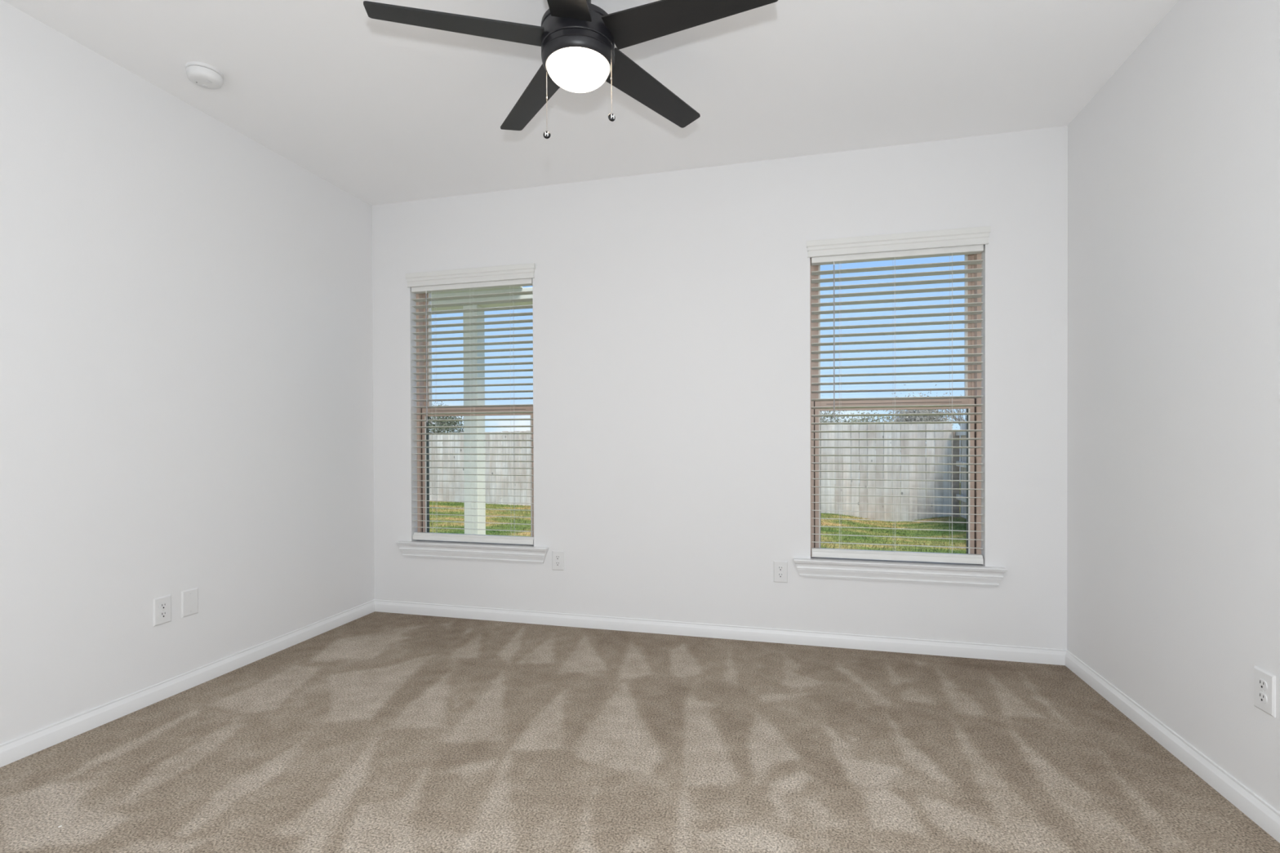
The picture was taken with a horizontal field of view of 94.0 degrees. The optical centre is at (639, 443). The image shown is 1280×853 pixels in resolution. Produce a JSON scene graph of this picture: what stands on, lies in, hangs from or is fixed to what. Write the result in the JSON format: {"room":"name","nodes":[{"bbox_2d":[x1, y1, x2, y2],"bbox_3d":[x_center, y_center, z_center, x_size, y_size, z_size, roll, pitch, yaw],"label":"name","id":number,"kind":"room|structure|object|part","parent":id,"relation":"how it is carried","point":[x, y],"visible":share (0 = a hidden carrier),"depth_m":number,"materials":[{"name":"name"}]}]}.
{"room":"empty bedroom","nodes":[
{"label":"empty bedroom","id":0,"kind":"room"},
{"bbox_2d":[0,0,374,744],"bbox_3d":[-2.510,0.012,1.548,0.150,3.190,5.520,0,0,14],"label":"wall","id":1,"kind":"structure","parent":0,"point":[186,328],"depth_m":2.65,"materials":[{"name":"white paint"}]},
{"bbox_2d":[152,594,171,626],"bbox_3d":[-2.141,0.750,2.680,0.009,0.122,0.079,0,0,14],"label":"wall outlet","id":2,"kind":"object","parent":1,"relation":"attached to","point":[162,606],"visible":1,"depth_m":2.67,"materials":[{"name":"white plastic"}]},
{"bbox_2d":[159,611,167,618],"bbox_3d":[-2.139,0.770,2.680,0.004,0.028,0.034,0,0,14],"label":"receptacle","id":3,"kind":"object","parent":2,"relation":"attached to","point":[162,615],"depth_m":2.68,"materials":[{"name":"white plastic"}]},
{"bbox_2d":[159,602,167,609],"bbox_3d":[-2.139,0.731,2.680,0.004,0.028,0.034,0,0,14],"label":"receptacle","id":4,"kind":"object","parent":2,"relation":"attached to","point":[162,606],"depth_m":2.68,"materials":[{"name":"white plastic"}]},
{"bbox_2d":[0,599,374,767],"bbox_3d":[-2.429,1.118,1.526,0.014,0.077,5.200,0,0,14],"label":"baseboard","id":5,"kind":"structure","parent":1,"relation":"attached to","point":[21,747],"depth_m":2.65,"materials":[{"name":"paint"}]},
{"bbox_2d":[181,587,198,617],"bbox_3d":[-2.111,0.747,2.804,0.007,0.122,0.079,0,0,14],"label":"blank plate","id":6,"kind":"object","parent":1,"relation":"attached to","point":[189,598],"visible":1,"depth_m":2.80,"materials":[{"name":"white plastic"}]},
{"bbox_2d":[2,0,1178,205],"bbox_3d":[-0.454,-1.647,1.016,4.402,0.120,5.520,0,0,14],"label":"ceiling","id":7,"kind":"structure","parent":0,"point":[384,112],"depth_m":2.62,"materials":[{"name":"white paint"}]},
{"bbox_2d":[185,61,223,89],"bbox_3d":[-1.862,-1.567,2.556,0.133,0.052,0.133,0,0,14],"label":"smoke detector","id":8,"kind":"object","parent":7,"relation":"attached to","point":[204,75],"visible":1,"depth_m":2.52,"materials":[{"name":"white plastic"}]},
{"bbox_3d":[-1.862,-1.586,2.556,0.133,0.014,0.133,0,0,14],"label":"plate","id":9,"kind":"part","parent":8,"relation":"part of","materials":[{"name":"white plastic"}]},
{"bbox_2d":[363,0,777,138],"bbox_3d":[-0.186,-1.317,1.978,1.260,0.554,1.267,0,0,14],"label":"ceiling fan","id":10,"kind":"object","parent":7,"relation":"hanging from","point":[577,39],"visible":1,"depth_m":1.93,"materials":[{"name":"black metal"}]},
{"bbox_3d":[-0.586,-1.345,1.913,0.542,0.006,0.131,0,12,-14],"label":"blade","id":11,"kind":"part","parent":10,"relation":"part of","materials":[{"name":"black wood"}]},
{"bbox_3d":[-0.413,-1.348,2.337,0.131,0.006,0.542,-14,7,-31],"label":"blade","id":12,"kind":"part","parent":10,"relation":"part of","materials":[{"name":"black wood"}]},
{"bbox_3d":[-0.318,-1.171,2.039,0.005,0.210,0.005,0,0,14],"label":"pull chain","id":13,"kind":"part","parent":10,"relation":"part of","materials":[{"name":"metal"}]},
{"bbox_3d":[-0.236,-1.344,1.619,0.131,0.006,0.542,11,1,4],"label":"blade","id":14,"kind":"part","parent":10,"relation":"part of","materials":[{"name":"black wood"}]},
{"bbox_3d":[-0.208,-1.233,2.007,0.210,0.067,0.210,0,0,14],"label":"glass globe","id":15,"kind":"part","parent":10,"relation":"part of","materials":[{"name":"white glass"}]},
{"bbox_3d":[0.043,-1.350,2.304,0.131,0.006,0.542,-14,-9,39],"label":"blade","id":16,"kind":"part","parent":10,"relation":"part of","materials":[{"name":"black wood"}]},
{"bbox_3d":[0.152,-1.347,1.860,0.542,0.006,0.131,0,-11,22],"label":"blade","id":17,"kind":"part","parent":10,"relation":"part of","materials":[{"name":"black wood"}]},
{"bbox_2d":[0,611,1279,852],"bbox_3d":[-0.447,1.213,1.027,4.102,0.120,5.200,0,0,14],"label":"floor","id":18,"kind":"structure","parent":0,"point":[375,731],"depth_m":2.16,"materials":[{"name":"beige carpet"}]},
{"bbox_2d":[372,125,1067,649],"bbox_3d":[0.206,-0.013,3.622,4.102,3.190,0.170,0,0,14],"label":"wall","id":19,"kind":"structure","parent":0,"point":[672,309],"depth_m":3.47,"materials":[{"name":"white paint"}]},
{"bbox_2d":[395,285,548,564],"bbox_3d":[-1.075,-0.166,3.918,1.068,1.838,0.213,0,0,14],"label":"window","id":20,"kind":"structure","parent":19,"relation":"in","point":[512,553],"depth_m":3.94,"materials":[{"name":"beige plastic"}]},
{"bbox_3d":[-1.069,-0.218,3.974,0.879,1.736,0.100,0,0,14],"label":"frame","id":21,"kind":"part","parent":20,"relation":"part of","materials":[{"name":"beige plastic"}]},
{"bbox_3d":[-1.063,-0.624,3.998,0.825,0.865,0.032,0,0,14],"label":"sash","id":22,"kind":"part","parent":20,"relation":"part of","materials":[{"name":"clear glass"}]},
{"bbox_2d":[405,262,535,544],"bbox_3d":[-1.093,-0.242,3.880,0.919,1.766,0.078,0,0,14],"label":"window blind","id":23,"kind":"object","parent":20,"relation":"attached to","point":[513,276],"visible":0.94,"depth_m":3.87,"materials":[{"name":"paint"}]},
{"bbox_3d":[-1.361,-0.200,3.959,0.011,1.613,0.054,0,0,19],"label":"ladder cord","id":24,"kind":"part","parent":23,"relation":"part of","materials":[{"name":"white fabric"}]},
{"bbox_3d":[-1.087,-0.201,3.890,0.011,1.613,0.054,0,0,19],"label":"ladder cord","id":25,"kind":"part","parent":23,"relation":"part of","materials":[{"name":"white fabric"}]},
{"bbox_3d":[-1.087,0.618,3.896,0.865,0.045,0.053,0,0,14],"label":"rail","id":26,"kind":"part","parent":23,"relation":"part of","materials":[{"name":"white plastic"}]},
{"bbox_3d":[-0.813,-0.201,3.821,0.011,1.613,0.054,0,0,19],"label":"ladder cord","id":27,"kind":"part","parent":23,"relation":"part of","materials":[{"name":"white fabric"}]},
{"bbox_3d":[-1.071,0.202,3.964,0.825,0.877,0.038,0,0,14],"label":"sash","id":28,"kind":"part","parent":20,"relation":"part of","materials":[{"name":"clear glass"}]},
{"bbox_2d":[431,286,533,311],"bbox_3d":[-3.077,-1.499,5.544,3.800,0.203,2.005,0,0,14],"label":"patio cover","id":29,"kind":"object","parent":19,"relation":"attached to","point":[516,289],"visible":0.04,"depth_m":6.06,"materials":[{"name":"beige"}]},
{"bbox_2d":[551,550,564,570],"bbox_3d":[-0.511,0.730,3.716,0.079,0.122,0.009,0,0,14],"label":"wall outlet","id":30,"kind":"object","parent":19,"relation":"attached to","point":[557,557],"visible":1,"depth_m":3.71,"materials":[{"name":"white plastic"}]},
{"bbox_2d":[555,561,559,566],"bbox_3d":[-0.511,0.750,3.714,0.034,0.028,0.004,0,0,14],"label":"receptacle","id":31,"kind":"object","parent":30,"relation":"attached to","point":[557,563],"depth_m":3.71,"materials":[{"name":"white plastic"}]},
{"bbox_2d":[555,555,559,559],"bbox_3d":[-0.512,0.711,3.714,0.034,0.028,0.004,0,0,14],"label":"receptacle","id":32,"kind":"object","parent":30,"relation":"attached to","point":[557,557],"depth_m":3.71,"materials":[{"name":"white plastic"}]},
{"bbox_2d":[374,599,1066,665],"bbox_3d":[0.187,1.095,3.541,4.102,0.077,0.014,0,0,14],"label":"baseboard","id":33,"kind":"structure","parent":19,"relation":"attached to","point":[902,645],"depth_m":3.43,"materials":[{"name":"paint"}]},
{"bbox_2d":[773,560,787,582],"bbox_3d":[0.797,0.729,3.387,0.079,0.122,0.009,0,0,14],"label":"wall outlet","id":34,"kind":"object","parent":19,"relation":"attached to","point":[780,567],"visible":1,"depth_m":3.38,"materials":[{"name":"white plastic"}]},
{"bbox_2d":[777,573,783,577],"bbox_3d":[0.796,0.749,3.384,0.034,0.028,0.004,0,0,14],"label":"receptacle","id":35,"kind":"object","parent":34,"relation":"attached to","point":[779,575],"depth_m":3.38,"materials":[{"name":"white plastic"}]},
{"bbox_2d":[777,565,783,571],"bbox_3d":[0.796,0.710,3.384,0.034,0.028,0.004,0,0,14],"label":"receptacle","id":36,"kind":"object","parent":34,"relation":"attached to","point":[780,568],"depth_m":3.38,"materials":[{"name":"white plastic"}]},
{"bbox_2d":[793,253,1007,586],"bbox_3d":[1.396,-0.170,3.294,1.065,1.838,0.213,0,0,14],"label":"window","id":37,"kind":"structure","parent":19,"relation":"in","point":[908,571],"depth_m":3.25,"materials":[{"name":"beige plastic"}]},
{"bbox_3d":[1.415,-0.627,3.373,0.827,0.865,0.032,0,0,14],"label":"sash","id":38,"kind":"part","parent":37,"relation":"part of","materials":[{"name":"clear glass"}]},
{"bbox_3d":[1.408,0.198,3.339,0.827,0.877,0.038,0,0,14],"label":"sash","id":39,"kind":"part","parent":37,"relation":"part of","materials":[{"name":"clear glass"}]},
{"bbox_2d":[806,226,991,564],"bbox_3d":[1.386,-0.246,3.255,0.921,1.766,0.078,0,0,14],"label":"window blind","id":40,"kind":"object","parent":37,"relation":"attached to","point":[963,241],"visible":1,"depth_m":3.25,"materials":[{"name":"paint"}]},
{"bbox_3d":[1.116,-0.204,3.334,0.011,1.613,0.054,0,0,19],"label":"ladder cord","id":41,"kind":"part","parent":40,"relation":"part of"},
{"bbox_3d":[1.391,0.614,3.271,0.867,0.045,0.053,0,0,14],"label":"rail","id":42,"kind":"part","parent":40,"relation":"part of","materials":[{"name":"white plastic"}]},
{"bbox_3d":[1.666,-0.205,3.195,0.011,1.613,0.054,0,0,19],"label":"ladder cord","id":43,"kind":"part","parent":40,"relation":"part of","materials":[{"name":"white fabric"}]},
{"bbox_2d":[1066,0,1279,812],"bbox_3d":[1.613,0.005,0.508,0.150,3.190,5.520,0,0,14],"label":"wall","id":44,"kind":"structure","parent":0,"point":[1173,435],"depth_m":2.13,"materials":[{"name":"white paint"}]},
{"bbox_2d":[1065,649,1279,843],"bbox_3d":[1.535,1.112,0.527,0.014,0.077,5.200,0,0,14],"label":"baseboard","id":45,"kind":"structure","parent":44,"relation":"attached to","point":[1264,815],"depth_m":2.10,"materials":[{"name":"paint"}]},
{"bbox_2d":[1253,666,1275,717],"bbox_3d":[1.851,0.736,1.773,0.009,0.122,0.079,0,0,14],"label":"wall outlet","id":46,"kind":"object","parent":44,"relation":"attached to","point":[1264,682],"visible":1,"depth_m":1.76,"materials":[{"name":"white plastic"}]},
{"bbox_2d":[1257,691,1266,703],"bbox_3d":[1.849,0.756,1.774,0.004,0.028,0.034,0,0,14],"label":"receptacle","id":47,"kind":"object","parent":46,"relation":"attached to","point":[1261,695],"depth_m":1.77,"materials":[{"name":"white plastic"}]},
{"bbox_2d":[1257,678,1266,690],"bbox_3d":[1.849,0.717,1.774,0.004,0.028,0.034,0,0,14],"label":"receptacle","id":48,"kind":"object","parent":46,"relation":"attached to","point":[1261,682],"depth_m":1.77,"materials":[{"name":"white plastic"}]},
{"label":"outside","id":49,"kind":"structure","parent":0,"visible":0},
{"bbox_2d":[429,482,966,553],"bbox_3d":[1.410,1.344,12.689,30.000,0.320,18.000,0,0,14],"label":"lawn","id":50,"kind":"structure","parent":49,"point":[938,534],"depth_m":9.00,"materials":[{"name":"green plant"}]},
{"bbox_2d":[428,401,463,433],"bbox_3d":[-6.236,0.020,18.752,2.331,2.851,2.214,0,1,36],"label":"leafy tree","id":51,"kind":"object","parent":50,"relation":"on","point":[439,430],"visible":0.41,"depth_m":18.75,"materials":[{"name":"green plant"}]},
{"bbox_2d":[462,305,485,534],"bbox_3d":[-1.707,-0.043,6.162,0.190,2.727,0.190,0,0,14],"label":"patio post","id":52,"kind":"object","parent":50,"relation":"on","point":[477,499],"visible":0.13,"depth_m":6.09,"materials":[{"name":"beige wood"}]},
{"bbox_2d":[429,423,951,521],"bbox_3d":[-0.675,0.566,12.039,12.676,1.819,0.068,0,0,14],"label":"wooden fence","id":53,"kind":"object","parent":50,"relation":"on","point":[946,460],"visible":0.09,"depth_m":10.84,"materials":[{"name":"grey wood"}]},
{"bbox_2d":[820,410,846,425],"bbox_3d":[5.605,-0.031,20.242,2.727,3.060,2.268,0,1,44],"label":"bushy shrub","id":54,"kind":"object","parent":50,"relation":"on","point":[829,411],"visible":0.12,"depth_m":19.71,"materials":[{"name":"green plant"}]},
{"bbox_2d":[820,410,900,465],"bbox_3d":[5.709,0.247,15.723,2.770,2.572,1.993,0,0,-17],"label":"bushy shrub","id":55,"kind":"object","parent":50,"relation":"on","point":[864,419],"visible":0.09,"depth_m":15.51,"materials":[{"name":"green plant"}]},
{"bbox_2d":[873,384,959,450],"bbox_3d":[8.741,-0.180,19.180,2.750,3.345,3.593,0,0,14],"label":"bushy shrub","id":56,"kind":"object","parent":50,"relation":"on","point":[904,418],"visible":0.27,"depth_m":18.41,"materials":[{"name":"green plant"}]},
{"bbox_2d":[942,408,966,425],"bbox_3d":[8.944,0.103,15.878,1.552,2.835,2.528,0,0,-15],"label":"bare tree","id":57,"kind":"object","parent":50,"relation":"on","point":[958,419],"visible":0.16,"depth_m":16.15,"materials":[{"name":"grey plant"}]},
{"bbox_2d":[951,423,966,519],"bbox_3d":[4.608,0.587,6.815,0.146,1.815,7.445,0,0,14],"label":"wooden fence","id":58,"kind":"object","parent":50,"relation":"on","point":[955,460],"visible":0.03,"depth_m":10.33,"materials":[{"name":"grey wood"}]},
{"bbox_3d":[5.490,0.575,10.385,0.110,1.580,0.090,0,0,14],"label":"fence post","id":59,"kind":"part","parent":58,"relation":"part of","materials":[{"name":"grey wood"}]},
{"bbox_3d":[4.600,-0.148,6.803,0.038,0.085,7.430,0,0,14],"label":"fence rail","id":60,"kind":"part","parent":58,"relation":"part of","materials":[{"name":"grey wood"}]},
{"bbox_3d":[4.601,0.382,6.807,0.038,0.085,7.430,0,0,14],"label":"fence rail","id":61,"kind":"part","parent":58,"relation":"part of","materials":[{"name":"grey wood"}]},
{"bbox_3d":[4.603,0.952,6.811,0.038,0.085,7.430,0,0,14],"label":"fence rail","id":62,"kind":"part","parent":58,"relation":"part of","materials":[{"name":"grey wood"}]}
]}

